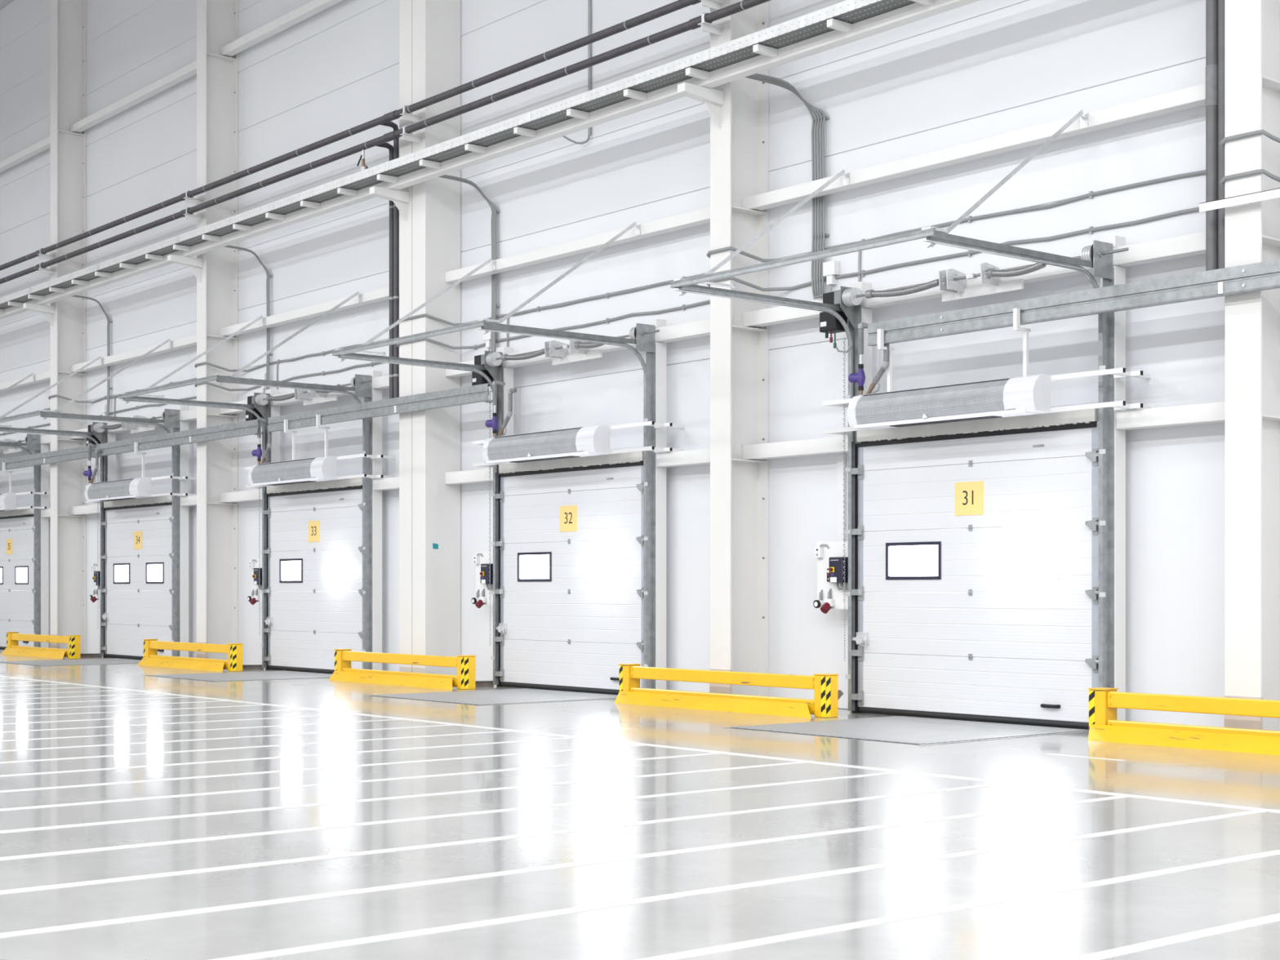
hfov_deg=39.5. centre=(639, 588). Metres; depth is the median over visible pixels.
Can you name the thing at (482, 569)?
control panel
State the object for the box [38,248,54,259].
bracket
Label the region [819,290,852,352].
motor
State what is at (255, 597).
socket
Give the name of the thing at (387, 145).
riser pipe
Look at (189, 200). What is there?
bracket
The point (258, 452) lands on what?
pump
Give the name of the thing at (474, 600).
socket
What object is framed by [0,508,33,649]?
door
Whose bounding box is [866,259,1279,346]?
beam
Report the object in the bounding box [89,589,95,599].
socket
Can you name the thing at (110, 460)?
post
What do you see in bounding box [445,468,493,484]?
wall rail
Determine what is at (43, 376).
beam
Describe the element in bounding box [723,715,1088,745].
dock leveller
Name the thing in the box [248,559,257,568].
wall switch
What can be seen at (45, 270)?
bracket
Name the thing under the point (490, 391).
pull chain
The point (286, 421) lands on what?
hanger
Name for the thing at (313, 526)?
number sign
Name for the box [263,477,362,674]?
door
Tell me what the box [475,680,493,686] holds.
block
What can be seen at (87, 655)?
block
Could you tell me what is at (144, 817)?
floor
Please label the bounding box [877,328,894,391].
hanger
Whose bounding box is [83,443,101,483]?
pump
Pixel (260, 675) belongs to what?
dock leveller
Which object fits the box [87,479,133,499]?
grille
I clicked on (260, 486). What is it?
pull chain
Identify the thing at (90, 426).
motor
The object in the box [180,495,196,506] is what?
wall rail
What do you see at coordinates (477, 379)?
motor
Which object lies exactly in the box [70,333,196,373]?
beam
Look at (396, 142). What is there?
riser pipe
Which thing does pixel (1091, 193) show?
pipe
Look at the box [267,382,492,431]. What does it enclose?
beam
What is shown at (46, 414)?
door frame
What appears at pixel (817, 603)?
socket
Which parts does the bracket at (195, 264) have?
arm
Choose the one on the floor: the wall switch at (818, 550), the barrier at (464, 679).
the barrier at (464, 679)
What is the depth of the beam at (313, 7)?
26.41 m
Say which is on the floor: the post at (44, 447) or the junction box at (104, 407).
the post at (44, 447)
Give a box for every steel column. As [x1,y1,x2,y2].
[49,0,85,653]
[196,0,237,659]
[399,0,461,675]
[709,0,768,696]
[1224,0,1279,730]
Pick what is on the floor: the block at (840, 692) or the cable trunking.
the block at (840, 692)
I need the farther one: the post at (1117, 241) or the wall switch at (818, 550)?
the wall switch at (818, 550)
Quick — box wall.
[0,0,1224,727]
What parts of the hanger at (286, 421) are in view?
arm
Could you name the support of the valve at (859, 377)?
on the curtain at (1025, 395)
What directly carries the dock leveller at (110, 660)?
on the floor
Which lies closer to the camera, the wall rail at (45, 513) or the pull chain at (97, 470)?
the pull chain at (97, 470)
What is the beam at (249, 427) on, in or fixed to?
attached to the steel column at (216, 20)
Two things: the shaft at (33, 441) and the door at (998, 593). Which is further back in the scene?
the shaft at (33, 441)
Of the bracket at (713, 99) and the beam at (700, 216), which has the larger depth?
the beam at (700, 216)
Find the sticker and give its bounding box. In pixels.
[432,542,438,549]
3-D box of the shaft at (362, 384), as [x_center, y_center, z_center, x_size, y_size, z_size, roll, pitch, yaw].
[-4.618,-2.150,25.206,0.276,1.500,3.250,0,0,-39]
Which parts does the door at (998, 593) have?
pane, panel, panel, panel, panel, panel, pane, handle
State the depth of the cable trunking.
17.71 m
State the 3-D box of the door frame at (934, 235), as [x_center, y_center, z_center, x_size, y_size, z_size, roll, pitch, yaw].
[2.102,-1.450,15.443,2.306,5.260,3.174,0,0,-39]
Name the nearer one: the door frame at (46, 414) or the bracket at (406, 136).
the bracket at (406, 136)
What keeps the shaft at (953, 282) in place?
attached to the horizontal beam at (1193, 244)
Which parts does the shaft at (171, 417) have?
plate, mounting plate, plate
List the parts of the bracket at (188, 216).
arm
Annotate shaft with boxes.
[0,433,40,453]
[92,408,179,508]
[253,373,372,494]
[484,323,659,474]
[840,240,1128,444]
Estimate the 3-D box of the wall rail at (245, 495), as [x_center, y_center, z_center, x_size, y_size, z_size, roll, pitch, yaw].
[-6.019,-1.415,27.242,0.150,0.150,1.536,0,0,-39]
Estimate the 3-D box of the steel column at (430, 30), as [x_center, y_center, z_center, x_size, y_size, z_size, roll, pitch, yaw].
[-2.722,-5.225,23.075,0.546,12.850,0.670,0,0,-39]
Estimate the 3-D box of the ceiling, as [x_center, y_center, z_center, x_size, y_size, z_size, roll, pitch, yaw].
[-13.487,-11.750,9.621,34.620,0.200,60.400,0,0,-39]
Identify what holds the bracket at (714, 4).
attached to the steel column at (740, 149)
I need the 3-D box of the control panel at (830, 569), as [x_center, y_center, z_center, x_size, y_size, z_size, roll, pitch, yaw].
[1.860,-0.130,17.434,0.149,0.660,0.486,0,0,-39]
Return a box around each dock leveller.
[0,657,141,666]
[140,670,332,682]
[370,688,617,706]
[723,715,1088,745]
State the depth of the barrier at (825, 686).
17.48 m
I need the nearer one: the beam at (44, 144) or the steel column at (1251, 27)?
the steel column at (1251, 27)
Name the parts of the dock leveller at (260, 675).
lip plate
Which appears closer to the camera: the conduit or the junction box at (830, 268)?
the junction box at (830, 268)
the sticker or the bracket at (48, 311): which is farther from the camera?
the bracket at (48, 311)
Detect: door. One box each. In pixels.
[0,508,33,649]
[101,495,172,659]
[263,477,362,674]
[495,450,643,694]
[851,408,1098,729]
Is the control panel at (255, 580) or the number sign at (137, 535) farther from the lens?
the number sign at (137, 535)
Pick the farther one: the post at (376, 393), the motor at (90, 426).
the motor at (90, 426)
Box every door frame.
[0,338,180,656]
[0,373,40,647]
[118,291,372,669]
[332,221,655,688]
[670,109,1114,711]
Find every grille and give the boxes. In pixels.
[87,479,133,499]
[251,458,314,483]
[487,427,581,460]
[855,378,1008,424]
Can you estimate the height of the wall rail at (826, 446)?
0.150 m
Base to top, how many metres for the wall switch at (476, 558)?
0.138 m
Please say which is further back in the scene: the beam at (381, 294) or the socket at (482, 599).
the beam at (381, 294)
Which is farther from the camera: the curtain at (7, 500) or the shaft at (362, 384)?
the curtain at (7, 500)
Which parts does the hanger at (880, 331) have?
arm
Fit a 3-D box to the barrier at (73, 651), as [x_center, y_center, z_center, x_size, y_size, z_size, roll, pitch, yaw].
[-10.679,0.999,31.614,0.323,0.403,3.076,0,0,-39]
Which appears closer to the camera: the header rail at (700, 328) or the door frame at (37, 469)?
the header rail at (700, 328)
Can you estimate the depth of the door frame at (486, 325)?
19.61 m
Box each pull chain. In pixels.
[97,470,97,595]
[258,486,260,634]
[488,391,490,645]
[843,337,844,661]
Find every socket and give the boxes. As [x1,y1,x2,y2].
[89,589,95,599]
[90,589,98,602]
[247,589,253,601]
[249,588,258,604]
[471,589,479,604]
[475,588,486,608]
[813,589,823,608]
[820,588,834,613]
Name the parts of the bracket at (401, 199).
arm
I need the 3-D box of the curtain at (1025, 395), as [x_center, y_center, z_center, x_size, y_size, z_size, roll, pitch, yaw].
[2.978,-1.649,15.958,0.799,0.333,3.424,0,0,-39]
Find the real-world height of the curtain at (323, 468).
0.333 m
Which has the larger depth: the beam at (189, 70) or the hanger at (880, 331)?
the beam at (189, 70)
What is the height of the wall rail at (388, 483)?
0.150 m
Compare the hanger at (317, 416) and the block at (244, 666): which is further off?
the block at (244, 666)
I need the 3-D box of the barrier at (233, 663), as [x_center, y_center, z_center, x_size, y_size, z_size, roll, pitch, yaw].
[-6.865,0.999,26.982,0.323,0.403,3.076,0,0,-39]
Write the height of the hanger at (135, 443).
0.578 m
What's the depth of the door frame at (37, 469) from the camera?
33.50 m
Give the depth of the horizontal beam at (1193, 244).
15.63 m
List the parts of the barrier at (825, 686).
post, rail, rail, post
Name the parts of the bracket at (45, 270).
arm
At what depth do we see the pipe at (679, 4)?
22.81 m
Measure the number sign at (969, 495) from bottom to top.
0.302 m
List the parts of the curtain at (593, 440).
arm, wall arm, wall arm, arm, arm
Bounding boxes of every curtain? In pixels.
[0,491,50,511]
[84,475,196,503]
[245,453,395,488]
[472,421,684,467]
[822,367,1151,435]
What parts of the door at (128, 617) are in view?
pane, panel, panel, panel, panel, panel, pane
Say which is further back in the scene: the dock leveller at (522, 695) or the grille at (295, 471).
the grille at (295, 471)
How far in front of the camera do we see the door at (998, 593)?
16.03 m
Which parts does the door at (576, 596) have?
pane, panel, panel, panel, panel, panel, pane, handle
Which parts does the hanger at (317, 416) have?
arm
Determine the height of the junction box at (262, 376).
0.544 m
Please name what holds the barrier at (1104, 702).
on the floor
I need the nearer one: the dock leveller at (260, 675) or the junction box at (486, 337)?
the junction box at (486, 337)
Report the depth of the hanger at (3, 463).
33.79 m
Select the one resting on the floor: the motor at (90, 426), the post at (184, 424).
the post at (184, 424)
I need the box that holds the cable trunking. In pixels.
[837,453,846,542]
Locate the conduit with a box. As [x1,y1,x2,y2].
[562,0,591,144]
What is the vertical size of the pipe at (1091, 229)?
0.147 m
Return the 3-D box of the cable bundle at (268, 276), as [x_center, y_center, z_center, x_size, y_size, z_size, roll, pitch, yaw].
[-5.936,-4.050,26.948,1.003,2.406,0.519,0,0,38]
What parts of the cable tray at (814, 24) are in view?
splice plate, splice plate, splice plate, splice plate, splice plate, splice plate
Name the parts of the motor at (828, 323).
rating plate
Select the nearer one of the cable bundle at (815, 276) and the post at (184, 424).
the cable bundle at (815, 276)
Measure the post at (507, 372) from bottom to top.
4.170 m
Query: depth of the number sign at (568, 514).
20.75 m
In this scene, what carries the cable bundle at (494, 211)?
attached to the motor at (477, 379)
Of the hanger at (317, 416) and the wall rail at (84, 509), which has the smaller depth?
the hanger at (317, 416)
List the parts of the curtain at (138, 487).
arm, arm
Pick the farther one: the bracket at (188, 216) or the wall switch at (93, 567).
the wall switch at (93, 567)
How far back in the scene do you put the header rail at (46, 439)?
33.39 m
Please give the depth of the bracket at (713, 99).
18.18 m
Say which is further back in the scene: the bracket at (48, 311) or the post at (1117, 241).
the bracket at (48, 311)
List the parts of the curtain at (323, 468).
arm, arm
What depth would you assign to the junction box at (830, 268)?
17.77 m
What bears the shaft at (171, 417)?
attached to the beam at (190, 415)
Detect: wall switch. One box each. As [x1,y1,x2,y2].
[91,563,97,571]
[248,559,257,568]
[473,553,483,564]
[814,543,829,557]
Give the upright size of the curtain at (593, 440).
0.333 m
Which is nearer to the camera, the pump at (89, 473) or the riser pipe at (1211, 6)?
the riser pipe at (1211, 6)
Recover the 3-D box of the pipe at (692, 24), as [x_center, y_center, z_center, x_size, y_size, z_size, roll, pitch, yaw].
[-3.376,-5.820,23.126,0.108,0.105,44.000,0,0,-39]
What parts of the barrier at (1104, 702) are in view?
post, rail, rail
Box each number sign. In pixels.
[5,538,12,554]
[133,531,142,549]
[308,520,319,542]
[560,505,577,532]
[955,480,983,515]
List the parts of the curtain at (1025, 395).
arm, arm, wall arm, wall arm, arm, arm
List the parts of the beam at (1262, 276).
joint plate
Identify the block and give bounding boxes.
[80,653,102,657]
[242,664,263,669]
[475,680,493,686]
[838,689,843,699]
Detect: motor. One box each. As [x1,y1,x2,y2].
[86,424,100,457]
[245,395,263,435]
[471,354,493,403]
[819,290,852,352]
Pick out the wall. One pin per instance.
(982, 68)
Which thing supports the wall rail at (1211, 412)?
attached to the steel column at (1251, 27)
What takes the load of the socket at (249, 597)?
attached to the control panel at (255, 580)
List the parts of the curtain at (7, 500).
arm, arm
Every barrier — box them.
[0,631,81,658]
[137,639,243,671]
[328,648,476,689]
[613,663,839,718]
[1087,687,1279,755]
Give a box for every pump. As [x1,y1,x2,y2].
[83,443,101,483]
[251,417,271,463]
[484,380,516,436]
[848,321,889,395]
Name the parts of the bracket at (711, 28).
arm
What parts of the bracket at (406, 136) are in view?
arm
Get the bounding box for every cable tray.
[0,0,915,309]
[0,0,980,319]
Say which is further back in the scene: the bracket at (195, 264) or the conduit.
the bracket at (195, 264)
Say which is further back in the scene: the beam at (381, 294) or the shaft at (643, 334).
the beam at (381, 294)
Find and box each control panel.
[92,562,100,599]
[252,558,262,601]
[475,551,493,604]
[817,541,848,608]
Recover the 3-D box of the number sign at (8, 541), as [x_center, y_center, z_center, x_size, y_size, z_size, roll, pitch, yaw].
[-12.275,-0.816,34.653,0.006,0.302,0.330,0,0,-39]
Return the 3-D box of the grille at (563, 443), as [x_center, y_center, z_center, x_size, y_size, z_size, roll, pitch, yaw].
[-1.169,-1.655,20.565,0.228,0.304,1.760,0,0,-39]
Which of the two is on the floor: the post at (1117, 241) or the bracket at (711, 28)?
the post at (1117, 241)
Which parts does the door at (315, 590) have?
pane, panel, panel, panel, panel, panel, pane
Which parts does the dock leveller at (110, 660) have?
lip plate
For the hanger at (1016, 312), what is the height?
0.578 m
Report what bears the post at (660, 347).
on the floor
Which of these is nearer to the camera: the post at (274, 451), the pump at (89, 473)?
the post at (274, 451)
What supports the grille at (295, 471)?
attached to the curtain at (323, 468)
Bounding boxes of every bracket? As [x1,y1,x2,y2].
[23,302,54,327]
[37,262,54,274]
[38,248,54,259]
[167,254,202,283]
[183,190,203,204]
[183,207,202,221]
[369,186,409,222]
[400,105,422,122]
[400,124,422,142]
[677,82,723,129]
[697,12,724,35]
[700,0,724,9]
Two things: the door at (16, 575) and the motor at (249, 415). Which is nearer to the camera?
the motor at (249, 415)
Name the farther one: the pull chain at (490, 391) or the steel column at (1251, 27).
the pull chain at (490, 391)
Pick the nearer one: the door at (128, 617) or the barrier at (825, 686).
the barrier at (825, 686)
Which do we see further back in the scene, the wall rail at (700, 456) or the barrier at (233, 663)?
the barrier at (233, 663)
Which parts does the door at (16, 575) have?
pane, panel, panel, panel, panel, panel, pane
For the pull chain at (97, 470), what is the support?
hanging from the motor at (90, 426)
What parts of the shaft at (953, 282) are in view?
plate, mounting plate, plate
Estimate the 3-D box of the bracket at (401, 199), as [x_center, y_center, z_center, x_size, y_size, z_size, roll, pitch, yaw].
[-3.207,-4.919,22.818,0.529,0.378,0.120,0,0,-39]
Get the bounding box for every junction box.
[101,395,115,422]
[259,362,278,393]
[483,318,508,351]
[822,250,861,292]
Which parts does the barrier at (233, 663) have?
post, rail, rail, post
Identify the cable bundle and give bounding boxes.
[72,294,112,416]
[224,245,272,389]
[439,174,500,354]
[744,73,839,298]
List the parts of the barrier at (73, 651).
post, rail, rail, post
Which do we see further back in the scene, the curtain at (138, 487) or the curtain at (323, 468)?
the curtain at (138, 487)
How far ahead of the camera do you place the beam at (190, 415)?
29.57 m
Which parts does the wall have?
panel, panel, panel, panel, panel, panel, panel, panel, panel, panel, panel, panel, panel, panel, panel, panel, panel, panel, panel, panel, panel, panel, panel, panel, panel, panel, panel, panel, panel, panel, panel, panel, panel, panel, panel, panel, panel, panel, panel, panel, panel, panel, panel, panel, panel, panel, panel, panel, panel, panel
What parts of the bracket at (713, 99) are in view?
arm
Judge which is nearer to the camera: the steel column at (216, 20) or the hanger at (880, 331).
the hanger at (880, 331)
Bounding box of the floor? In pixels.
[0,653,1279,959]
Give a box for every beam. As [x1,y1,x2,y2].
[0,135,50,173]
[0,370,50,391]
[0,419,260,471]
[70,60,196,133]
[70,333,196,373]
[219,0,342,57]
[219,286,389,337]
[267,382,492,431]
[445,206,710,283]
[742,231,1205,328]
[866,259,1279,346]
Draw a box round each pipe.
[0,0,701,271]
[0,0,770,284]
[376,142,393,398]
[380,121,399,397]
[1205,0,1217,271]
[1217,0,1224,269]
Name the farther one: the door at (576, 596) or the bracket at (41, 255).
the bracket at (41, 255)
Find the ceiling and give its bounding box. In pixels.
[0,0,13,9]
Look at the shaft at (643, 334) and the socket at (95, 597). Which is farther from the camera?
the socket at (95, 597)
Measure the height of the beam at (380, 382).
0.150 m
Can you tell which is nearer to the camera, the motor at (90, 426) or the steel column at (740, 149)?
the steel column at (740, 149)
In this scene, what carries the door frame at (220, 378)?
attached to the wall
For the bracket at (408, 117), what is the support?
attached to the steel column at (430, 30)
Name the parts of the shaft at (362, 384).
plate, mounting plate, plate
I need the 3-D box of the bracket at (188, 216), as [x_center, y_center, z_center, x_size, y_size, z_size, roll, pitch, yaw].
[-6.899,-5.782,27.499,0.279,0.185,0.100,0,0,-39]
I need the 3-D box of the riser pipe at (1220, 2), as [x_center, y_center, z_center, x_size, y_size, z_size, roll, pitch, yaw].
[4.553,-6.566,13.957,0.114,8.468,0.280,0,0,39]
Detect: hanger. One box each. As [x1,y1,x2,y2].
[2,462,13,492]
[134,442,146,477]
[284,419,297,460]
[315,414,329,456]
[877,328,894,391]
[1013,307,1031,376]
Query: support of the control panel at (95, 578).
attached to the post at (110, 460)
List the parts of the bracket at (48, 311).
arm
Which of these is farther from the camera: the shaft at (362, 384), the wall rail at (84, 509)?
the wall rail at (84, 509)
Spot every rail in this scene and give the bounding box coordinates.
[0,434,50,452]
[41,508,50,517]
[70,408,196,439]
[70,504,100,515]
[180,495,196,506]
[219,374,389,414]
[219,488,262,502]
[373,476,399,490]
[445,318,710,377]
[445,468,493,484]
[657,448,710,467]
[742,435,848,460]
[1115,401,1224,430]
[1199,187,1279,212]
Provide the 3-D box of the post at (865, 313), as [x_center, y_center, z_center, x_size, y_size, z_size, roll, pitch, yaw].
[2.150,-0.885,17.319,0.150,4.170,0.160,0,0,-39]
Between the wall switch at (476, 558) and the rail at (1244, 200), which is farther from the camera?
the wall switch at (476, 558)
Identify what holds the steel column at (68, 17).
on the floor
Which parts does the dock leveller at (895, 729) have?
lip plate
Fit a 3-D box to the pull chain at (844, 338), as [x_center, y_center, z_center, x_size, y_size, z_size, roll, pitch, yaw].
[1.973,-0.861,17.204,0.009,3.118,0.021,0,0,-39]
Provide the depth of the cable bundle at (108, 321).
31.55 m
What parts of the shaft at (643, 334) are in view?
plate, mounting plate, plate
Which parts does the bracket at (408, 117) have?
arm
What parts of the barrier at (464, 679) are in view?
post, rail, rail, post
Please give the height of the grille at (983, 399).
0.304 m
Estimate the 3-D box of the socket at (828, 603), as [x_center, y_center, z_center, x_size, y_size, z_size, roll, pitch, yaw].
[1.830,0.121,17.477,0.128,0.247,0.100,0,0,-39]
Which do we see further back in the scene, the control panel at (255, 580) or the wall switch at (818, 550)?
the control panel at (255, 580)
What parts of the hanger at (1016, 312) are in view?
arm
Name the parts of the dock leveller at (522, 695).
lip plate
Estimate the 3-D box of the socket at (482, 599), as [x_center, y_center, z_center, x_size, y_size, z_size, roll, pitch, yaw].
[-1.983,0.121,22.109,0.128,0.247,0.100,0,0,-39]
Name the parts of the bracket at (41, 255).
arm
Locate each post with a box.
[38,433,48,648]
[104,421,115,591]
[176,405,188,657]
[266,388,279,551]
[367,370,382,670]
[496,346,513,591]
[647,319,666,689]
[849,281,871,711]
[1100,235,1125,720]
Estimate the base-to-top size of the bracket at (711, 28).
0.185 m
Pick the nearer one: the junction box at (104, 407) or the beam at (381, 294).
the beam at (381, 294)
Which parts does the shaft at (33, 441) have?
mounting plate, plate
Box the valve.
[356,149,368,170]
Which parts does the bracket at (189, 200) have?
arm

